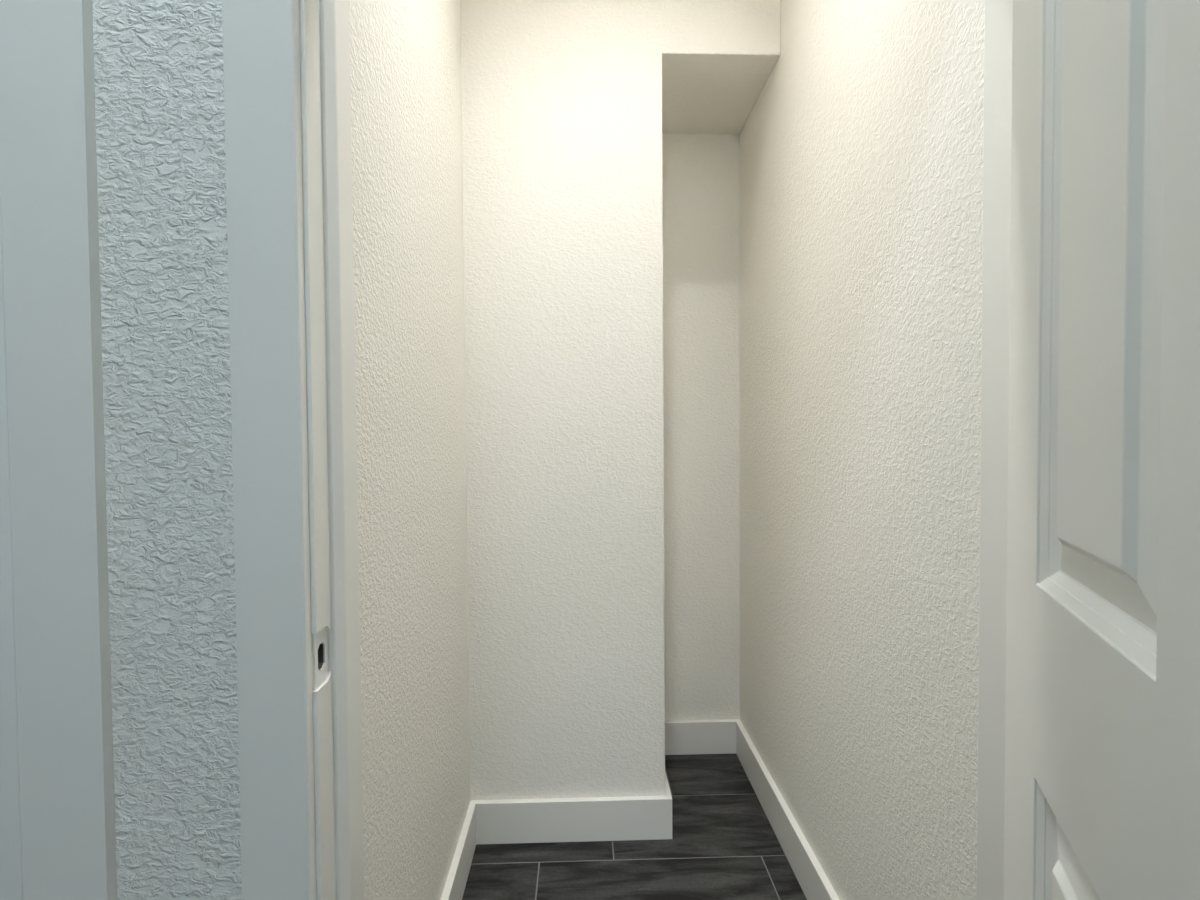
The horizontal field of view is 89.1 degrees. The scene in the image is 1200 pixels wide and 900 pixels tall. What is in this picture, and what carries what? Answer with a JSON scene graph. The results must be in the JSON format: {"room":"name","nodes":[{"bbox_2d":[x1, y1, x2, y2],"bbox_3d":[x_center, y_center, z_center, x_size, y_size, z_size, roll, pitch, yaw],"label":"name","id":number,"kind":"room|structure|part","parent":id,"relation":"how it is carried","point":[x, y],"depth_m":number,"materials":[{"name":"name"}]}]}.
{"room":"hallway","nodes":[
{"label":"hallway","id":0,"kind":"room"},
{"bbox_2d":[92,0,241,899],"bbox_3d":[-0.301,-0.318,0.793,3.450,2.900,0.106,0,1,-2],"label":"wall","id":1,"kind":"structure","parent":0,"point":[159,67],"depth_m":0.74,"materials":[{"name":"white paint"}]},
{"bbox_2d":[0,214,21,899],"bbox_3d":[-1.092,0.122,0.781,0.760,2.008,0.101,0,1,-2],"label":"door","id":2,"kind":"structure","parent":1,"relation":"in","point":[10,843],"depth_m":0.81,"materials":[{"name":"white paint"}]},
{"bbox_2d":[0,0,116,899],"bbox_3d":[-1.091,0.065,0.719,0.982,2.148,0.016,0,1,-2],"label":"door frame","id":3,"kind":"structure","parent":1,"relation":"attached to","point":[49,191],"depth_m":0.72,"materials":[{"name":"white paint"}]},
{"bbox_2d":[222,0,1012,899],"bbox_3d":[0.099,0.064,0.807,1.080,2.128,0.121,0,1,-2],"label":"door frame","id":4,"kind":"structure","parent":1,"relation":"attached to","point":[324,24],"depth_m":0.74,"materials":[{"name":"white paint"}]},
{"bbox_3d":[-0.355,0.262,0.776,0.002,0.071,0.039,0,1,-2],"label":"strike plate","id":5,"kind":"part","parent":4,"relation":"part of","materials":[{"name":"white paint"}]},
{"bbox_2d":[1004,0,1199,899],"bbox_3d":[0.387,0.123,0.340,0.167,2.008,0.904,0,2,26],"label":"door","id":6,"kind":"structure","parent":1,"relation":"in","point":[1102,713],"depth_m":0.48,"materials":[{"name":"white paint"}]},
{"bbox_2d":[349,0,470,899],"bbox_3d":[-0.423,-0.330,1.267,0.120,2.900,0.849,0,1,-2],"label":"wall","id":7,"kind":"structure","parent":0,"point":[406,80],"depth_m":1.15,"materials":[{"name":"white paint"}]},
{"bbox_2d":[441,801,475,899],"bbox_3d":[-0.344,1.061,1.305,0.018,0.116,0.849,0,1,-2],"label":"baseboard","id":8,"kind":"structure","parent":7,"relation":"attached to","point":[454,888],"depth_m":1.54,"materials":[{"name":"white paint"}]},
{"bbox_2d":[461,0,780,799],"bbox_3d":[0.000,-0.350,1.931,1.006,2.900,0.452,0,1,-2],"label":"wall","id":9,"kind":"structure","parent":0,"point":[568,106],"depth_m":1.71,"materials":[{"name":"white paint"}]},
{"bbox_2d":[471,719,738,843],"bbox_3d":[0.070,1.041,1.960,0.885,0.116,0.470,0,1,-2],"label":"baseboard","id":10,"kind":"structure","parent":9,"relation":"attached to","point":[511,821],"depth_m":1.72,"materials":[{"name":"white paint"}]},
{"bbox_2d":[462,753,806,899],"bbox_3d":[-0.262,1.196,-0.145,3.690,0.080,4.904,0,1,-2],"label":"floor","id":11,"kind":"structure","parent":0,"point":[723,845],"depth_m":1.65,"materials":[{"name":"black tile"}]},
{"bbox_2d":[662,134,739,720],"bbox_3d":[0.051,-0.357,2.219,1.126,2.900,0.120,0,1,-2],"label":"wall","id":12,"kind":"structure","parent":0,"point":[700,172],"depth_m":2.17,"materials":[{"name":"white paint"}]},
{"bbox_2d":[739,0,984,899],"bbox_3d":[0.576,-0.343,1.514,0.120,2.900,1.320,0,1,-2],"label":"wall","id":13,"kind":"structure","parent":0,"point":[861,146],"depth_m":1.21,"materials":[{"name":"white paint"}]},
{"bbox_2d":[736,720,838,899],"bbox_3d":[0.517,1.049,1.548,0.018,0.116,1.319,0,1,-2],"label":"baseboard","id":14,"kind":"structure","parent":13,"relation":"attached to","point":[808,871],"depth_m":1.68,"materials":[{"name":"white paint"}]}
]}

